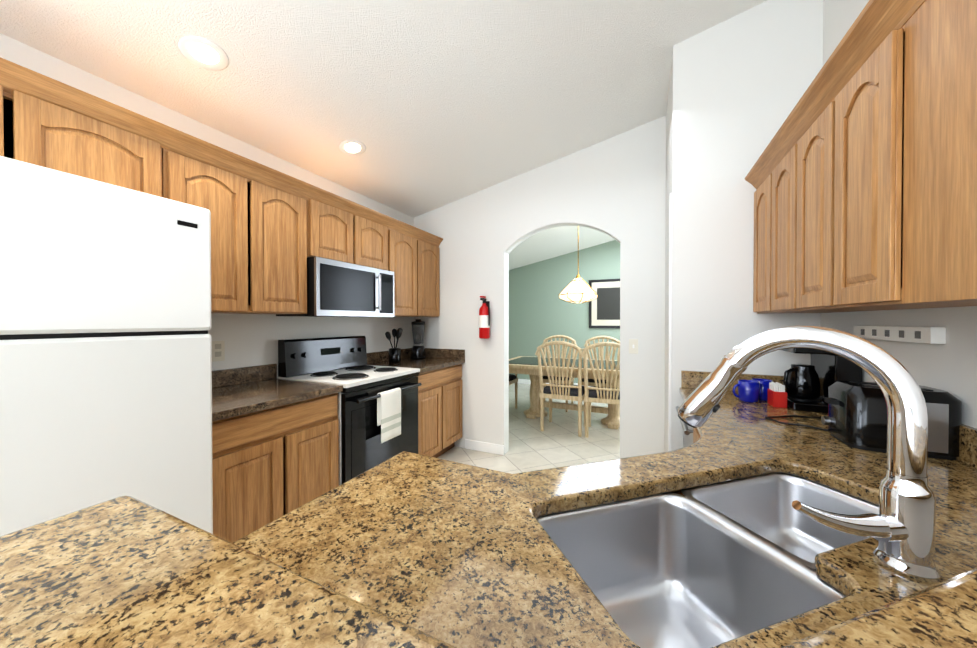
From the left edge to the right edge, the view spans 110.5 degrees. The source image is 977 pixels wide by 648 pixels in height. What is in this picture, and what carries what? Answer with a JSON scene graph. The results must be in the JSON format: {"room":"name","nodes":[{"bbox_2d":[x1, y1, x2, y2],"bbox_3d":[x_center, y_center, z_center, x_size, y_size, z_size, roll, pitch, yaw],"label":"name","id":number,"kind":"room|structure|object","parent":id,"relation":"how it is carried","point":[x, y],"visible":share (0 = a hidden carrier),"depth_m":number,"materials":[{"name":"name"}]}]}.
{"room":"kitchen","nodes":[
{"label":"kitchen","id":0,"kind":"room"},
{"bbox_2d":[0,33,413,377],"bbox_3d":[-2.329,0.069,0.616,0.120,2.460,7.170,0,1,25],"label":"wall","id":1,"kind":"structure","parent":0,"point":[250,339],"depth_m":2.18,"materials":[{"name":"white paint"}]},
{"bbox_2d":[0,77,171,199],"bbox_3d":[-1.788,-0.642,1.226,0.344,0.350,0.821,0,1,25],"label":"upper cabinet","id":2,"kind":"object","parent":1,"relation":"attached to","point":[39,128],"depth_m":1.30,"materials":[{"name":"brown wood"}]},
{"bbox_2d":[212,341,224,361],"bbox_3d":[-1.612,0.162,2.018,0.008,0.120,0.070,0,1,25],"label":"electrical outlet","id":3,"kind":"object","parent":1,"relation":"attached to","point":[218,350],"visible":0.94,"depth_m":2.02,"materials":[{"name":"beige plastic"}]},
{"bbox_2d":[172,141,319,316],"bbox_3d":[-1.455,-0.443,1.949,0.344,0.760,0.760,0,1,25],"label":"upper cabinet","id":4,"kind":"object","parent":1,"relation":"attached to","point":[282,244],"depth_m":1.87,"materials":[{"name":"brown wood"}]},
{"bbox_2d":[308,245,399,316],"bbox_3d":[-1.110,-0.267,2.580,0.443,0.422,0.744,0,1,25],"label":"microwave","id":5,"kind":"object","parent":1,"relation":"attached to","point":[339,284],"depth_m":2.43,"materials":[{"name":"silver metal"}]},
{"bbox_2d":[320,197,391,260],"bbox_3d":[-1.156,-0.635,2.598,0.344,0.388,0.748,0,1,25],"label":"upper cabinet","id":6,"kind":"object","parent":1,"relation":"attached to","point":[344,229],"depth_m":2.54,"materials":[{"name":"brown wood"}]},
{"bbox_2d":[392,225,439,316],"bbox_3d":[-0.841,-0.454,3.282,0.344,0.760,0.831,0,1,25],"label":"upper cabinet","id":7,"kind":"object","parent":1,"relation":"attached to","point":[417,257],"depth_m":3.24,"materials":[{"name":"brown wood"}]},
{"bbox_2d":[0,0,766,269],"bbox_3d":[-0.069,-1.496,1.780,9.000,1.907,11.200,0,1,25],"label":"ceiling","id":8,"kind":"structure","parent":0,"point":[430,105],"depth_m":1.88,"materials":[{"name":"white paint"}]},
{"bbox_2d":[178,36,228,70],"bbox_3d":[-1.307,-1.242,1.560,0.176,0.038,0.180,0,1,25],"label":"recessed light","id":9,"kind":"object","parent":8,"relation":"in","point":[201,52],"depth_m":1.55,"materials":[{"name":"white"}]},
{"bbox_2d":[339,140,365,155],"bbox_3d":[-0.958,-1.242,2.393,0.176,0.038,0.180,0,1,25],"label":"recessed light","id":10,"kind":"object","parent":8,"relation":"in","point":[352,147],"visible":1,"depth_m":2.38,"materials":[{"name":"white glass"}]},
{"bbox_2d":[558,226,597,303],"bbox_3d":[1.172,-0.876,4.428,0.476,1.213,0.476,0,1,25],"label":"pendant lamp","id":11,"kind":"object","parent":8,"relation":"hanging from","point":[577,289],"visible":0.96,"depth_m":4.30,"materials":[{"name":"white glass"}]},
{"bbox_2d":[438,383,619,473],"bbox_3d":[-0.069,1.318,1.804,9.000,0.060,11.200,0,1,25],"label":"floor","id":12,"kind":"structure","parent":0,"point":[558,441],"depth_m":3.61,"materials":[{"name":"tile"}]},
{"bbox_2d":[0,156,212,535],"bbox_3d":[-1.552,0.427,1.111,0.810,1.735,0.775,0,1,25],"label":"fridge","id":13,"kind":"object","parent":12,"relation":"on","point":[105,351],"visible":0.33,"depth_m":1.04,"materials":[{"name":"white metal"}]},
{"bbox_2d":[212,393,338,542],"bbox_3d":[-1.336,0.851,1.890,0.620,0.874,0.703,0,1,25],"label":"base cabinet","id":14,"kind":"object","parent":12,"relation":"on","point":[269,465],"visible":0.52,"depth_m":1.70,"materials":[{"name":"brown wood"}]},
{"bbox_2d":[212,364,342,421],"bbox_3d":[-1.325,0.344,1.881,0.644,0.137,0.705,0,1,25],"label":"countertop","id":15,"kind":"structure","parent":14,"relation":"on","point":[241,391],"depth_m":1.94,"materials":[{"name":"stone"}]},
{"bbox_2d":[278,336,421,484],"bbox_3d":[-0.975,0.695,2.526,0.704,1.175,0.748,0,1,25],"label":"range","id":16,"kind":"object","parent":12,"relation":"on","point":[378,414],"visible":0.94,"depth_m":2.35,"materials":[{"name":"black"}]},
{"bbox_2d":[377,388,400,442],"bbox_3d":[-0.688,0.626,2.353,0.038,0.334,0.200,0,1,25],"label":"towel","id":17,"kind":"object","parent":16,"relation":"hanging from","point":[388,402],"depth_m":2.33,"materials":[{"name":"white fabric"}]},
{"bbox_2d":[417,364,461,457],"bbox_3d":[-0.707,0.839,3.254,0.620,0.874,0.789,0,1,25],"label":"base cabinet","id":18,"kind":"object","parent":12,"relation":"on","point":[439,412],"visible":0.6,"depth_m":3.09,"materials":[{"name":"brown wood"}]},
{"bbox_2d":[367,348,464,373],"bbox_3d":[-0.697,0.333,3.244,0.644,0.137,0.790,0,1,25],"label":"countertop","id":19,"kind":"structure","parent":18,"relation":"on","point":[435,359],"depth_m":3.29,"materials":[{"name":"stone"}]},
{"bbox_2d":[385,328,402,362],"bbox_3d":[-0.878,0.199,3.218,0.155,0.329,0.158,0,1,25],"label":"utensil crock","id":20,"kind":"object","parent":19,"relation":"on","point":[394,354],"visible":1,"depth_m":3.18,"materials":[{"name":"black ceramic"}]},
{"bbox_2d":[411,319,425,358],"bbox_3d":[-0.732,0.156,3.531,0.156,0.410,0.156,0,1,25],"label":"blender","id":21,"kind":"object","parent":19,"relation":"on","point":[418,348],"visible":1,"depth_m":3.48,"materials":[{"name":"black"}]},
{"bbox_2d":[509,374,517,407],"bbox_3d":[0.087,0.720,4.975,0.566,1.082,0.568,0,1,25],"label":"dining chair","id":22,"kind":"object","parent":12,"relation":"on","point":[513,378],"visible":0.06,"depth_m":5.05,"materials":[{"name":"brown wood"}]},
{"bbox_2d":[542,335,576,411],"bbox_3d":[1.032,0.718,5.188,0.568,1.082,0.566,0,1,25],"label":"dining chair","id":23,"kind":"object","parent":12,"relation":"on","point":[545,380],"visible":0.27,"depth_m":5.34,"materials":[{"name":"brown wood"}]},
{"bbox_2d":[535,341,584,436],"bbox_3d":[0.894,0.728,4.054,0.568,1.082,0.566,0,1,25],"label":"dining chair","id":24,"kind":"object","parent":12,"relation":"on","point":[556,390],"visible":0.96,"depth_m":3.87,"materials":[{"name":"brown wood"}]},
{"bbox_2d":[509,356,619,428],"bbox_3d":[1.134,0.890,4.527,1.900,0.751,1.080,0,1,25],"label":"dining table","id":25,"kind":"object","parent":12,"relation":"on","point":[527,365],"visible":0.6,"depth_m":4.37,"materials":[{"name":"brown wood"}]},
{"bbox_2d":[582,342,619,437],"bbox_3d":[1.377,0.730,3.861,0.568,1.082,0.582,0,1,25],"label":"dining chair","id":26,"kind":"object","parent":12,"relation":"on","point":[607,394],"visible":0.69,"depth_m":3.70,"materials":[{"name":"brown wood"}]},
{"bbox_2d":[582,336,619,386],"bbox_3d":[1.628,0.721,4.906,0.568,1.082,0.582,0,1,25],"label":"dining chair","id":27,"kind":"object","parent":12,"relation":"on","point":[591,382],"visible":0.31,"depth_m":5.09,"materials":[{"name":"brown wood"}]},
{"bbox_2d":[673,490,683,495],"bbox_3d":[0.299,0.859,0.936,0.450,0.874,0.354,0,1,25],"label":"base cabinet","id":28,"kind":"object","parent":12,"relation":"on","point":[679,491],"depth_m":0.97,"materials":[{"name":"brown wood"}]},
{"bbox_2d":[233,326,976,647],"bbox_3d":[0.593,0.323,1.104,1.487,0.648,2.099,0,1,25],"label":"countertop","id":29,"kind":"structure","parent":28,"relation":"on","point":[765,533],"depth_m":0.68,"materials":[{"name":"brown stone"}]},
{"bbox_2d":[537,473,878,647],"bbox_3d":[0.494,0.537,0.686,0.795,0.227,0.810,0,1,25],"label":"sink","id":30,"kind":"object","parent":29,"relation":"in","point":[728,559],"depth_m":0.77,"materials":[{"name":"silver metal"}]},
{"bbox_2d":[732,380,759,402],"bbox_3d":[1.259,0.328,1.662,0.112,0.098,0.086,0,1,25],"label":"mug","id":31,"kind":"object","parent":29,"relation":"on","point":[749,391],"visible":1,"depth_m":1.63,"materials":[{"name":"blue ceramic"}]},
{"bbox_2d":[751,378,772,400],"bbox_3d":[1.359,0.328,1.679,0.086,0.098,0.112,0,1,25],"label":"mug","id":32,"kind":"object","parent":29,"relation":"on","point":[764,385],"visible":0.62,"depth_m":1.65,"materials":[{"name":"blue ceramic"}]},
{"bbox_2d":[767,382,786,407],"bbox_3d":[1.335,0.326,1.567,0.050,0.104,0.080,0,1,25],"label":"box","id":33,"kind":"object","parent":29,"relation":"on","point":[776,395],"visible":1,"depth_m":1.54,"materials":[{"name":"red"}]},
{"bbox_2d":[678,326,941,581],"bbox_3d":[0.546,0.195,0.610,0.348,0.383,0.226,0,1,25],"label":"faucet","id":34,"kind":"object","parent":29,"relation":"on","point":[900,547],"depth_m":0.54,"materials":[{"name":"silver metal"}]},
{"bbox_2d":[781,348,861,412],"bbox_3d":[1.473,0.215,1.546,0.242,0.325,0.240,0,1,25],"label":"coffee maker","id":35,"kind":"object","parent":29,"relation":"on","point":[806,387],"visible":0.67,"depth_m":1.50,"materials":[{"name":"black plastic"}]},
{"bbox_2d":[765,381,961,459],"bbox_3d":[1.238,0.286,1.190,0.376,0.190,0.400,0,1,25],"label":"toaster","id":36,"kind":"object","parent":29,"relation":"on","point":[856,417],"visible":0.81,"depth_m":1.01,"materials":[{"name":"black"}]},
{"bbox_2d":[414,116,665,457],"bbox_3d":[0.319,-0.204,3.275,2.460,2.959,0.120,0,1,25],"label":"wall","id":37,"kind":"structure","parent":0,"point":[614,187],"depth_m":3.04,"materials":[{"name":"white paint"}]},
{"bbox_2d":[479,296,489,338],"bbox_3d":[-0.038,-0.065,3.301,0.120,0.410,0.132,0,1,25],"label":"fire extinguisher","id":38,"kind":"object","parent":37,"relation":"attached to","point":[484,321],"visible":0.98,"depth_m":3.27,"materials":[{"name":"red metal"}]},
{"bbox_2d":[465,439,503,454],"bbox_3d":[-0.045,1.227,3.383,0.430,0.095,0.012,0,1,25],"label":"baseboard","id":39,"kind":"structure","parent":37,"relation":"attached to","point":[485,447],"depth_m":3.37,"materials":[{"name":"white wood"}]},
{"bbox_2d":[629,339,637,353],"bbox_3d":[1.198,0.185,2.801,0.070,0.120,0.010,0,1,25],"label":"light switch","id":40,"kind":"object","parent":37,"relation":"attached to","point":[633,346],"visible":1,"depth_m":2.80,"materials":[{"name":"beige plastic"}]},
{"bbox_2d":[509,240,619,382],"bbox_3d":[2.365,-0.448,6.349,5.600,3.394,0.120,0,1,25],"label":"wall","id":41,"kind":"structure","parent":0,"point":[540,311],"depth_m":6.76,"materials":[{"name":"green paint"}]},
{"bbox_2d":[518,379,590,386],"bbox_3d":[2.337,1.202,6.303,5.360,0.095,0.012,0,1,25],"label":"baseboard","id":42,"kind":"structure","parent":41,"relation":"attached to","point":[522,381],"depth_m":7.02,"materials":[{"name":"white"}]},
{"bbox_2d":[589,279,619,327],"bbox_3d":[2.271,-0.378,6.308,0.775,0.915,0.034,0,1,25],"label":"picture frame","id":43,"kind":"object","parent":41,"relation":"attached to","point":[604,309],"visible":0.69,"depth_m":6.33,"materials":[{"name":"black"}]},
{"bbox_2d":[664,0,822,451],"bbox_3d":[1.639,-0.276,2.252,0.795,3.121,0.870,0,1,25],"label":"wall","id":44,"kind":"structure","parent":0,"point":[739,84],"depth_m":1.91,"materials":[{"name":"white paint"}]},
{"bbox_2d":[668,193,671,451],"bbox_3d":[1.247,0.249,2.372,0.015,2.070,0.749,0,1,25],"label":"wall","id":45,"kind":"structure","parent":44,"relation":"attached to","point":[670,196],"depth_m":2.03,"materials":[{"name":"white paint"}]},
{"bbox_2d":[821,0,976,427],"bbox_3d":[0.445,-0.247,-1.144,0.120,3.121,6.300,0,1,25],"label":"wall","id":46,"kind":"structure","parent":0,"point":[950,366],"depth_m":1.09,"materials":[{"name":"white paint"}]},
{"bbox_2d":[752,36,868,313],"bbox_3d":[1.339,-0.394,1.277,0.284,0.685,1.148,0,1,25],"label":"upper cabinet","id":47,"kind":"object","parent":46,"relation":"attached to","point":[861,177],"depth_m":1.16,"materials":[{"name":"brown wood"}]},
{"bbox_2d":[853,326,945,343],"bbox_3d":[1.447,0.033,1.215,0.033,0.050,0.420,0,1,25],"label":"power strip","id":48,"kind":"object","parent":46,"relation":"attached to","point":[932,335],"visible":1,"depth_m":1.13,"materials":[{"name":"white plastic"}]},
{"bbox_2d":[865,0,976,310],"bbox_3d":[1.063,-0.389,0.679,0.284,0.685,0.272,0,1,25],"label":"upper cabinet","id":49,"kind":"object","parent":46,"relation":"attached to","point":[921,106],"depth_m":0.75,"materials":[{"name":"brown wood"}]},
{"bbox_3d":[0.262,0.786,0.368,1.469,1.030,1.028,0,1,25],"label":"wall","id":50,"kind":"structure","parent":0,"visible":0},
{"bbox_2d":[0,496,976,647],"bbox_3d":[0.250,0.255,0.361,1.489,0.032,1.093,0,1,25],"label":"bar ledge","id":51,"kind":"object","parent":50,"relation":"on","point":[125,572],"visible":1,"depth_m":0.29,"materials":[{"name":"brown stone"}]}
]}

